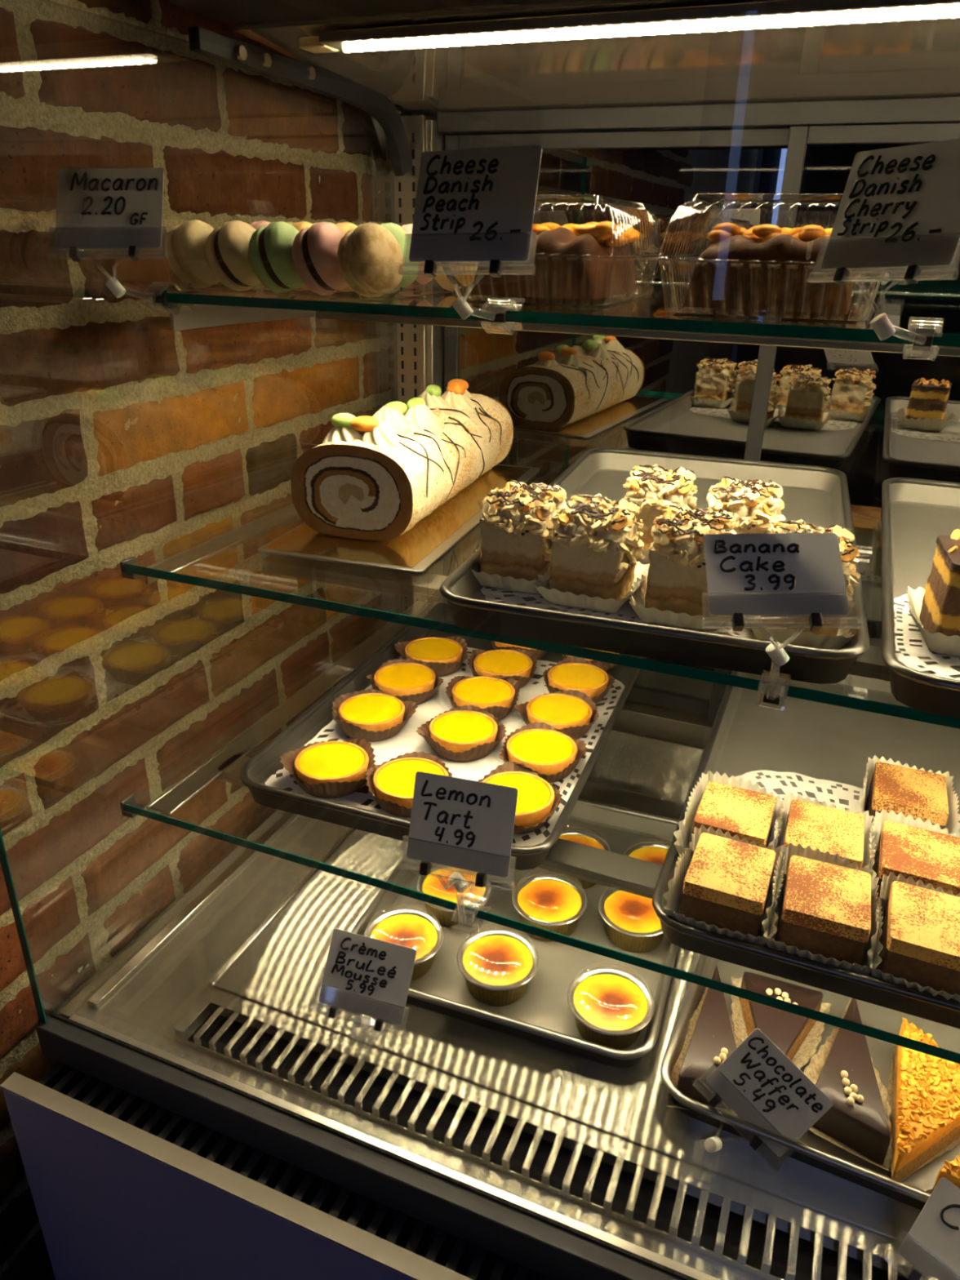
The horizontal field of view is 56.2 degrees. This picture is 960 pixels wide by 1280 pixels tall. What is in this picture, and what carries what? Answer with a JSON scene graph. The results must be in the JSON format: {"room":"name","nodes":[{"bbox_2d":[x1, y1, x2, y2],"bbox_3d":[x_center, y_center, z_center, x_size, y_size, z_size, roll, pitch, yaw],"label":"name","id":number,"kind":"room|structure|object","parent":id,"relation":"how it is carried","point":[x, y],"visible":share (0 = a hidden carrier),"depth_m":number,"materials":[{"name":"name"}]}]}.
{"room":"food shop","nodes":[
{"label":"food shop","id":0,"kind":"room"},
{"bbox_2d":[0,0,445,1279],"bbox_3d":[-0.821,0.017,0.223,0.337,2.846,5.335,11,26,20],"label":"wall","id":1,"kind":"structure","parent":0,"point":[124,434],"depth_m":0.94,"materials":[{"name":"brick"}]},
{"bbox_3d":[0.247,1.443,0.522,4.200,0.050,5.600,11,26,20],"label":"floor","id":2,"kind":"structure","parent":0,"visible":0},
{"bbox_2d":[0,0,959,1279],"bbox_3d":[0.444,0.319,0.861,1.600,1.730,0.960,11,26,20],"label":"display case","id":3,"kind":"object","parent":2,"relation":"on","point":[193,1117],"visible":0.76,"depth_m":0.85,"materials":[{"name":"grey metal"}]},
{"bbox_2d":[37,1062,551,1279],"bbox_3d":[0.296,0.574,0.605,1.568,0.068,0.036,11,26,20],"label":"vent","id":4,"kind":"object","parent":3,"relation":"attached to","point":[428,1246],"depth_m":0.76,"materials":[{"name":"grey metal"}]},
{"bbox_2d":[309,928,416,1038],"bbox_3d":[-0.107,0.323,0.822,0.091,0.102,0.041,7,25,12],"label":"card holder","id":5,"kind":"object","parent":3,"relation":"on","point":[363,975],"visible":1,"depth_m":0.82,"materials":[{"name":"white"}]},
{"bbox_2d":[351,798,679,1067],"bbox_3d":[0.063,0.287,1.002,0.322,0.026,0.380,9,25,18],"label":"baking tray","id":6,"kind":"object","parent":3,"relation":"on","point":[543,1015],"visible":0.45,"depth_m":0.93,"materials":[{"name":"black"}]},
{"bbox_2d":[364,906,443,981],"bbox_3d":[-0.078,0.309,0.916,0.081,0.047,0.081,-6,25,-16],"label":"cup","id":7,"kind":"object","parent":6,"relation":"on","point":[416,930],"visible":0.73,"depth_m":0.92,"materials":[{"name":"food"}]},
{"bbox_2d":[417,864,490,927],"bbox_3d":[-0.029,0.277,0.989,0.081,0.047,0.081,-13,28,-28],"label":"cup","id":8,"kind":"object","parent":6,"relation":"on","point":[432,884],"visible":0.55,"depth_m":0.98,"materials":[{"name":"food"}]},
{"bbox_2d":[457,927,538,1006],"bbox_3d":[0.018,0.322,0.891,0.081,0.047,0.081,1,24,-1],"label":"cup","id":9,"kind":"object","parent":6,"relation":"on","point":[497,966],"visible":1,"depth_m":0.88,"materials":[{"name":"food"}]},
{"bbox_2d":[511,871,587,941],"bbox_3d":[0.075,0.287,0.972,0.081,0.047,0.081,19,30,35],"label":"cup","id":10,"kind":"object","parent":6,"relation":"on","point":[552,903],"visible":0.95,"depth_m":0.96,"materials":[{"name":"food"}]},
{"bbox_2d":[548,826,611,889],"bbox_3d":[0.112,0.253,1.048,0.081,0.047,0.081,2,24,1],"label":"cup","id":11,"kind":"object","parent":6,"relation":"on","point":[575,836],"visible":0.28,"depth_m":1.06,"materials":[{"name":"food"}]},
{"bbox_2d":[567,966,653,1049],"bbox_3d":[0.122,0.345,0.845,0.081,0.047,0.081,11,26,20],"label":"cup","id":12,"kind":"object","parent":6,"relation":"on","point":[610,1007],"visible":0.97,"depth_m":0.84,"materials":[{"name":"yellow food"}]},
{"bbox_2d":[598,888,663,952],"bbox_3d":[0.167,0.294,0.960,0.081,0.047,0.081,11,26,21],"label":"cup","id":13,"kind":"object","parent":6,"relation":"on","point":[632,922],"visible":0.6,"depth_m":0.94,"materials":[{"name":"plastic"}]},
{"bbox_2d":[623,839,671,865],"bbox_3d":[0.202,0.264,1.030,0.081,0.047,0.081,2,24,1],"label":"cup","id":14,"kind":"object","parent":6,"relation":"on","point":[654,852],"visible":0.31,"depth_m":1.05,"materials":[{"name":"food"}]},
{"bbox_2d":[120,600,959,1063],"bbox_3d":[0.469,0.200,0.904,1.524,0.055,0.631,11,26,20],"label":"glass shelf","id":15,"kind":"object","parent":3,"relation":"attached to","point":[620,872],"visible":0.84,"depth_m":0.83,"materials":[{"name":"teal"}]},
{"bbox_2d":[240,601,646,870],"bbox_3d":[0.005,0.067,1.079,0.328,0.029,0.575,10,26,18],"label":"baking tray","id":16,"kind":"object","parent":15,"relation":"on","point":[266,762],"visible":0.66,"depth_m":0.94,"materials":[{"name":"black"}]},
{"bbox_2d":[264,647,624,846],"bbox_3d":[-0.021,0.100,1.035,0.319,0.001,0.415,10,26,18],"label":"doily","id":17,"kind":"object","parent":16,"relation":"on","point":[407,740],"visible":0.16,"depth_m":1.00,"materials":[{"name":"white paper"}]},
{"bbox_2d":[280,737,376,797],"bbox_3d":[-0.150,0.131,0.920,0.100,0.028,0.089,11,26,20],"label":"tart","id":18,"kind":"object","parent":17,"relation":"on","point":[323,769],"visible":0.98,"depth_m":0.91,"materials":[{"name":"yellow food"}]},
{"bbox_2d":[331,688,417,742],"bbox_3d":[-0.123,0.087,1.021,0.100,0.028,0.089,10,26,19],"label":"tart","id":19,"kind":"object","parent":17,"relation":"on","point":[374,715],"visible":0.99,"depth_m":1.01,"materials":[{"name":"yellow food"}]},
{"bbox_2d":[365,658,444,705],"bbox_3d":[-0.092,0.053,1.097,0.089,0.028,0.100,-16,29,-33],"label":"tart","id":20,"kind":"object","parent":17,"relation":"on","point":[415,681],"visible":0.85,"depth_m":1.09,"materials":[{"name":"yellow food"}]},
{"bbox_2d":[365,751,452,817],"bbox_3d":[-0.069,0.144,0.896,0.095,0.028,0.093,11,26,20],"label":"tart","id":21,"kind":"object","parent":17,"relation":"on","point":[392,784],"visible":0.66,"depth_m":0.89,"materials":[{"name":"yellow food"}]},
{"bbox_2d":[394,635,468,676],"bbox_3d":[-0.059,0.021,1.171,0.100,0.028,0.089,14,27,26],"label":"tart","id":22,"kind":"object","parent":17,"relation":"on","point":[446,655],"visible":0.88,"depth_m":1.16,"materials":[{"name":"yellow food"}]},
{"bbox_2d":[415,705,506,761],"bbox_3d":[-0.015,0.104,0.987,0.093,0.028,0.095,16,28,30],"label":"tart","id":23,"kind":"object","parent":17,"relation":"on","point":[460,733],"visible":1,"depth_m":0.97,"materials":[{"name":"yellow food"}]},
{"bbox_2d":[445,675,519,719],"bbox_3d":[0.005,0.068,1.069,0.093,0.028,0.095,-12,27,-26],"label":"tart","id":24,"kind":"object","parent":17,"relation":"on","point":[499,697],"visible":0.91,"depth_m":1.06,"materials":[{"name":"yellow food"}]},
{"bbox_2d":[467,648,537,688],"bbox_3d":[0.030,0.036,1.141,0.093,0.028,0.095,-12,27,-26],"label":"tart","id":25,"kind":"object","parent":17,"relation":"on","point":[519,664],"visible":0.91,"depth_m":1.13,"materials":[{"name":"yellow food"}]},
{"bbox_2d":[478,761,562,834],"bbox_3d":[0.035,0.156,0.875,0.092,0.028,0.097,11,26,20],"label":"tart","id":26,"kind":"object","parent":17,"relation":"on","point":[537,801],"visible":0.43,"depth_m":0.87,"materials":[{"name":"yellow food"}]},
{"bbox_2d":[498,721,587,782],"bbox_3d":[0.063,0.122,0.951,0.097,0.028,0.092,-8,26,-20],"label":"tart","id":27,"kind":"object","parent":17,"relation":"on","point":[553,754],"visible":0.87,"depth_m":0.94,"materials":[{"name":"yellow food"}]},
{"bbox_2d":[514,689,599,738],"bbox_3d":[0.088,0.088,1.029,0.097,0.028,0.092,7,25,12],"label":"tart","id":28,"kind":"object","parent":17,"relation":"on","point":[574,713],"visible":0.82,"depth_m":1.02,"materials":[{"name":"yellow food"}]},
{"bbox_2d":[542,656,615,703],"bbox_3d":[0.121,0.052,1.109,0.092,0.028,0.097,12,27,23],"label":"tart","id":29,"kind":"object","parent":17,"relation":"on","point":[572,673],"visible":0.89,"depth_m":1.10,"materials":[{"name":"yellow food"}]},
{"bbox_2d":[490,640,546,659],"bbox_3d":[0.056,0.003,1.217,0.100,0.028,0.089,22,31,38],"label":"tart","id":30,"kind":"object","parent":16,"relation":"on","point":[540,654],"visible":0.16,"depth_m":1.19,"materials":[{"name":"brown food"}]},
{"bbox_2d":[561,648,623,671],"bbox_3d":[0.145,0.018,1.188,0.093,0.028,0.095,10,25,18],"label":"tart","id":31,"kind":"object","parent":16,"relation":"on","point":[606,667],"visible":0.09,"depth_m":1.16,"materials":[{"name":"brown food"}]},
{"bbox_2d":[402,771,518,935],"bbox_3d":[-0.004,0.176,0.708,0.090,0.170,0.095,11,26,20],"label":"card holder","id":32,"kind":"object","parent":15,"relation":"attached to","point":[464,824],"visible":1,"depth_m":0.67,"materials":[{"name":"white"}]},
{"bbox_2d":[652,671,959,1028],"bbox_3d":[0.392,0.154,0.903,0.332,0.029,0.575,11,26,20],"label":"baking tray","id":33,"kind":"object","parent":15,"relation":"on","point":[811,739],"visible":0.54,"depth_m":0.99,"materials":[{"name":"black"}]},
{"bbox_2d":[734,769,959,975],"bbox_3d":[0.335,0.209,0.809,0.263,0.001,0.304,11,26,20],"label":"doily","id":34,"kind":"object","parent":33,"relation":"on","point":[770,784],"visible":0.13,"depth_m":0.93,"materials":[{"name":"white paper"}]},
{"bbox_2d":[662,824,786,946],"bbox_3d":[0.202,0.207,0.735,0.091,0.055,0.107,11,26,21],"label":"cake","id":35,"kind":"object","parent":34,"relation":"on","point":[725,887],"visible":0.94,"depth_m":0.72,"materials":[{"name":"beige food"}]},
{"bbox_2d":[673,770,783,866],"bbox_3d":[0.224,0.174,0.810,0.087,0.057,0.107,11,26,21],"label":"cake","id":36,"kind":"object","parent":34,"relation":"on","point":[743,809],"visible":0.7,"depth_m":0.81,"materials":[{"name":"beige food"}]},
{"bbox_2d":[761,842,883,975],"bbox_3d":[0.269,0.219,0.710,0.088,0.057,0.107,10,26,19],"label":"cake","id":37,"kind":"object","parent":34,"relation":"on","point":[825,909],"visible":0.89,"depth_m":0.69,"materials":[{"name":"beige food"}]},
{"bbox_2d":[768,792,876,891],"bbox_3d":[0.298,0.188,0.783,0.091,0.055,0.107,11,26,20],"label":"cake","id":38,"kind":"object","parent":34,"relation":"on","point":[806,822],"visible":0.62,"depth_m":0.78,"materials":[{"name":"beige food"}]},
{"bbox_2d":[857,755,959,837],"bbox_3d":[0.402,0.162,0.847,0.091,0.055,0.107,11,26,20],"label":"cake","id":39,"kind":"object","parent":34,"relation":"on","point":[888,785],"visible":0.62,"depth_m":0.84,"materials":[{"name":"brown food"}]},
{"bbox_2d":[864,808,959,910],"bbox_3d":[0.366,0.200,0.757,0.088,0.057,0.107,11,26,21],"label":"cake","id":40,"kind":"object","parent":34,"relation":"on","point":[917,849],"visible":0.69,"depth_m":0.75,"materials":[{"name":"beige food"}]},
{"bbox_2d":[866,871,959,1002],"bbox_3d":[0.341,0.235,0.681,0.091,0.055,0.107,11,26,21],"label":"cake","id":41,"kind":"object","parent":34,"relation":"on","point":[919,938],"visible":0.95,"depth_m":0.67,"materials":[{"name":"brown food"}]},
{"bbox_2d":[120,503,959,728],"bbox_3d":[0.482,-0.023,0.827,1.524,0.055,0.584,11,26,20],"label":"glass shelf","id":42,"kind":"object","parent":3,"relation":"attached to","point":[424,585],"visible":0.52,"depth_m":0.79,"materials":[{"name":"teal"}]},
{"bbox_2d":[257,463,539,573],"bbox_3d":[-0.068,-0.157,1.032,0.172,0.003,0.435,9,25,16],"label":"cake board","id":43,"kind":"object","parent":42,"relation":"on","point":[414,551],"visible":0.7,"depth_m":0.90,"materials":[{"name":"brown metal"}]},
{"bbox_2d":[290,378,513,540],"bbox_3d":[-0.072,-0.222,1.030,0.135,0.119,0.353,9,25,16],"label":"roll","id":44,"kind":"object","parent":43,"relation":"on","point":[374,477],"visible":1,"depth_m":0.90,"materials":[{"name":"white food"}]},
{"bbox_2d":[439,447,869,684],"bbox_3d":[0.205,-0.111,0.909,0.322,0.029,0.590,9,25,17],"label":"baking tray","id":45,"kind":"object","parent":42,"relation":"on","point":[817,495],"visible":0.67,"depth_m":0.69,"materials":[{"name":"black"}]},
{"bbox_2d":[480,563,755,639],"bbox_3d":[0.153,-0.045,0.792,0.288,0.001,0.218,9,25,17],"label":"doily","id":46,"kind":"object","parent":45,"relation":"on","point":[626,609],"visible":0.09,"depth_m":0.75,"materials":[{"name":"white paper"}]},
{"bbox_2d":[471,480,568,593],"bbox_3d":[0.039,-0.095,0.795,0.090,0.081,0.107,10,26,18],"label":"cake slice","id":47,"kind":"object","parent":46,"relation":"on","point":[517,525],"visible":0.89,"depth_m":0.77,"materials":[{"name":"brown food"}]},
{"bbox_2d":[533,493,648,613],"bbox_3d":[0.097,-0.078,0.758,0.089,0.082,0.106,10,26,19],"label":"cake slice","id":48,"kind":"object","parent":46,"relation":"on","point":[596,548],"visible":0.99,"depth_m":0.73,"materials":[{"name":"brown food"}]},
{"bbox_2d":[628,504,736,631],"bbox_3d":[0.170,-0.062,0.729,0.090,0.081,0.107,9,25,17],"label":"cake slice","id":49,"kind":"object","parent":46,"relation":"on","point":[673,588],"visible":0.74,"depth_m":0.70,"materials":[{"name":"brown food"}]},
{"bbox_2d":[706,476,786,533],"bbox_3d":[0.239,-0.103,0.823,0.090,0.081,0.107,11,26,20],"label":"cake slice","id":50,"kind":"object","parent":46,"relation":"on","point":[755,505],"visible":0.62,"depth_m":0.79,"materials":[{"name":"brown food"}]},
{"bbox_2d":[745,519,860,648],"bbox_3d":[0.253,-0.048,0.699,0.089,0.082,0.106,9,25,16],"label":"cake slice","id":51,"kind":"object","parent":46,"relation":"on","point":[824,638],"visible":0.34,"depth_m":0.68,"materials":[{"name":"brown food"}]},
{"bbox_2d":[622,463,697,564],"bbox_3d":[0.171,-0.124,0.864,0.089,0.082,0.106,8,25,15],"label":"cake slice","id":52,"kind":"object","parent":45,"relation":"on","point":[655,487],"visible":0.61,"depth_m":0.83,"materials":[{"name":"brown food"}]},
{"bbox_2d":[701,533,861,711],"bbox_3d":[0.185,-0.006,0.596,0.095,0.129,0.085,1,24,-1],"label":"card holder","id":53,"kind":"object","parent":42,"relation":"attached to","point":[773,574],"visible":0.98,"depth_m":0.57,"materials":[{"name":"white"}]},
{"bbox_2d":[881,477,959,718],"bbox_3d":[0.527,-0.048,0.785,0.332,0.029,0.590,11,26,20],"label":"baking tray","id":54,"kind":"object","parent":42,"relation":"on","point":[915,512],"visible":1,"depth_m":0.86,"materials":[{"name":"black"}]},
{"bbox_2d":[893,593,959,679],"bbox_3d":[0.465,0.013,0.676,0.298,0.001,0.218,11,26,20],"label":"doily","id":55,"kind":"object","parent":54,"relation":"on","point":[943,668],"visible":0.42,"depth_m":0.68,"materials":[{"name":"white paper"}]},
{"bbox_2d":[906,528,959,655],"bbox_3d":[0.379,-0.037,0.688,0.090,0.076,0.111,8,25,15],"label":"cake","id":56,"kind":"object","parent":55,"relation":"on","point":[935,610],"visible":1,"depth_m":0.67,"materials":[{"name":"food"}]},
{"bbox_2d":[173,986,922,1279],"bbox_3d":[0.388,0.487,0.626,1.444,0.012,0.058,11,26,20],"label":"grille","id":57,"kind":"object","parent":3,"relation":"attached to","point":[728,1221],"depth_m":0.75,"materials":[{"name":"metal"}]},
{"bbox_2d":[151,277,959,356],"bbox_3d":[0.503,-0.254,0.767,1.524,0.044,0.498,11,26,20],"label":"glass shelf","id":58,"kind":"object","parent":3,"relation":"attached to","point":[646,316],"visible":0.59,"depth_m":0.73,"materials":[{"name":"teal"}]},
{"bbox_2d":[46,168,191,314],"bbox_3d":[-0.309,-0.342,0.773,0.098,0.117,0.082,1,24,-1],"label":"card holder","id":59,"kind":"object","parent":58,"relation":"attached to","point":[97,208],"visible":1,"depth_m":0.75,"materials":[{"name":"white"}]},
{"bbox_2d":[153,255,463,300],"bbox_3d":[-0.151,-0.349,0.858,0.242,0.029,0.196,11,26,20],"label":"tray","id":60,"kind":"object","parent":58,"relation":"on","point":[258,290],"visible":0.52,"depth_m":0.82,"materials":[{"name":"plastic"}]},
{"bbox_2d":[164,219,219,288],"bbox_3d":[-0.261,-0.356,0.831,0.048,0.059,0.057,10,26,19],"label":"macaron","id":61,"kind":"object","parent":60,"relation":"on","point":[187,241],"visible":0.7,"depth_m":0.81,"materials":[{"name":"brown food"}]},
{"bbox_2d":[205,220,261,291],"bbox_3d":[-0.219,-0.348,0.816,0.049,0.059,0.058,15,28,28],"label":"macaron","id":62,"kind":"object","parent":60,"relation":"on","point":[228,243],"visible":0.74,"depth_m":0.80,"materials":[{"name":"brown food"}]},
{"bbox_2d":[250,220,270,286],"bbox_3d":[-0.211,-0.376,0.876,0.049,0.059,0.057,9,25,17],"label":"macaron","id":63,"kind":"object","parent":60,"relation":"on","point":[256,224],"visible":0.09,"depth_m":0.86,"materials":[{"name":"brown food"}]},
{"bbox_2d":[248,221,304,293],"bbox_3d":[-0.177,-0.340,0.800,0.047,0.059,0.057,9,25,17],"label":"macaron","id":64,"kind":"object","parent":60,"relation":"on","point":[271,245],"visible":0.8,"depth_m":0.78,"materials":[{"name":"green food"}]},
{"bbox_2d":[292,221,312,288],"bbox_3d":[-0.168,-0.368,0.861,0.049,0.059,0.057,9,25,17],"label":"macaron","id":65,"kind":"object","parent":60,"relation":"on","point":[300,225],"visible":0.08,"depth_m":0.84,"materials":[{"name":"brown food"}]},
{"bbox_2d":[291,222,348,295],"bbox_3d":[-0.136,-0.333,0.785,0.048,0.059,0.057,11,26,20],"label":"macaron","id":66,"kind":"object","parent":60,"relation":"on","point":[317,246],"visible":0.85,"depth_m":0.77,"materials":[{"name":"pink food"}]},
{"bbox_2d":[335,222,357,289],"bbox_3d":[-0.126,-0.360,0.845,0.049,0.059,0.057,9,25,17],"label":"macaron","id":67,"kind":"object","parent":60,"relation":"on","point":[344,227],"visible":0.09,"depth_m":0.82,"materials":[{"name":"brown food"}]},
{"bbox_2d":[337,222,404,297],"bbox_3d":[-0.093,-0.323,0.766,0.049,0.059,0.058,16,28,30],"label":"macaron","id":68,"kind":"object","parent":60,"relation":"on","point":[366,246],"visible":1,"depth_m":0.75,"materials":[{"name":"brown food"}]},
{"bbox_2d":[380,222,417,291],"bbox_3d":[-0.083,-0.352,0.829,0.049,0.059,0.057,9,25,17],"label":"macaron","id":69,"kind":"object","parent":60,"relation":"on","point":[411,272],"visible":0.3,"depth_m":0.82,"materials":[{"name":"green food"}]},
{"bbox_2d":[401,223,433,288],"bbox_3d":[-0.069,-0.377,0.885,0.049,0.059,0.057,9,25,17],"label":"macaron","id":70,"kind":"object","parent":60,"relation":"on","point":[421,278],"visible":0.21,"depth_m":0.87,"materials":[{"name":"brown food"}]},
{"bbox_2d":[434,261,479,290],"bbox_3d":[-0.026,-0.369,0.869,0.049,0.059,0.057,9,25,17],"label":"macaron","id":71,"kind":"object","parent":60,"relation":"on","point":[442,277],"visible":0.3,"depth_m":0.86,"materials":[{"name":"brown food"}]},
{"bbox_2d":[408,145,542,335],"bbox_3d":[0.009,-0.284,0.650,0.099,0.125,0.109,11,26,20],"label":"card holder","id":72,"kind":"object","parent":58,"relation":"attached to","point":[477,204],"visible":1,"depth_m":0.61,"materials":[{"name":"white"}]},
{"bbox_2d":[446,194,671,305],"bbox_3d":[0.075,-0.361,0.830,0.167,0.083,0.237,10,26,18],"label":"box","id":73,"kind":"object","parent":58,"relation":"on","point":[542,198],"visible":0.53,"depth_m":0.80,"materials":[{"name":"plastic"}]},
{"bbox_2d":[471,221,639,299],"bbox_3d":[0.078,-0.354,0.832,0.122,0.061,0.175,10,26,18],"label":"pastry","id":74,"kind":"object","parent":73,"relation":"in","point":[558,277],"visible":0.8,"depth_m":0.77,"materials":[{"name":"brown food"}]},
{"bbox_2d":[645,193,899,320],"bbox_3d":[0.246,-0.316,0.737,0.177,0.083,0.237,10,26,19],"label":"box","id":75,"kind":"object","parent":58,"relation":"on","point":[715,201],"visible":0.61,"depth_m":0.71,"materials":[{"name":"plastic"}]},
{"bbox_2d":[683,222,853,314],"bbox_3d":[0.250,-0.308,0.739,0.129,0.061,0.175,10,26,19],"label":"pastry","id":76,"kind":"object","parent":75,"relation":"in","point":[752,285],"visible":0.75,"depth_m":0.68,"materials":[{"name":"brown food"}]},
{"bbox_2d":[809,138,959,360],"bbox_3d":[0.264,-0.252,0.584,0.097,0.131,0.066,19,29,34],"label":"card holder","id":77,"kind":"object","parent":58,"relation":"attached to","point":[900,206],"visible":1,"depth_m":0.58,"materials":[{"name":"white"}]},
{"bbox_2d":[679,1028,833,1172],"bbox_3d":[0.219,0.377,0.732,0.123,0.094,0.064,-2,24,-7],"label":"card holder","id":78,"kind":"object","parent":3,"relation":"on","point":[757,1081],"visible":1,"depth_m":0.73,"materials":[{"name":"white"}]},
{"bbox_2d":[660,954,959,1209],"bbox_3d":[0.376,0.359,0.856,0.335,0.026,0.370,12,26,23],"label":"baking tray","id":79,"kind":"object","parent":3,"relation":"on","point":[811,1148],"visible":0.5,"depth_m":0.77,"materials":[{"name":"black"}]},
{"bbox_2d":[666,964,742,1115],"bbox_3d":[0.213,0.359,0.829,0.071,0.039,0.172,7,25,12],"label":"chocolate wafer","id":80,"kind":"object","parent":79,"relation":"on","point":[711,1037],"visible":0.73,"depth_m":0.80,"materials":[{"name":"food"}]},
{"bbox_2d":[730,971,831,1069],"bbox_3d":[0.268,0.364,0.821,0.096,0.039,0.152,11,26,20],"label":"chocolate wafer","id":81,"kind":"object","parent":79,"relation":"on","point":[797,1037],"visible":0.6,"depth_m":0.84,"materials":[{"name":"food"}]},
{"bbox_2d":[804,997,892,1172],"bbox_3d":[0.328,0.375,0.797,0.078,0.039,0.179,11,26,20],"label":"chocolate wafer","id":82,"kind":"object","parent":79,"relation":"on","point":[842,1068],"visible":0.85,"depth_m":0.75,"materials":[{"name":"food"}]},
{"bbox_2d":[885,1017,959,1182],"bbox_3d":[0.386,0.393,0.751,0.082,0.047,0.160,11,26,20],"label":"slice","id":83,"kind":"object","parent":79,"relation":"on","point":[923,1090],"visible":0.9,"depth_m":0.74,"materials":[{"name":"orange food"}]},
{"bbox_2d":[925,1155,959,1193],"bbox_3d":[0.394,0.421,0.689,0.104,0.048,0.101,-1,24,-5],"label":"slice","id":84,"kind":"object","parent":79,"relation":"on","point":[950,1171],"visible":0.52,"depth_m":0.68,"materials":[{"name":"orange food"}]},
{"bbox_2d":[884,1177,959,1279],"bbox_3d":[0.345,0.445,0.641,0.091,0.066,0.061,21,31,37],"label":"card holder","id":85,"kind":"object","parent":3,"relation":"on","point":[932,1244],"visible":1,"depth_m":0.66,"materials":[{"name":"white"}]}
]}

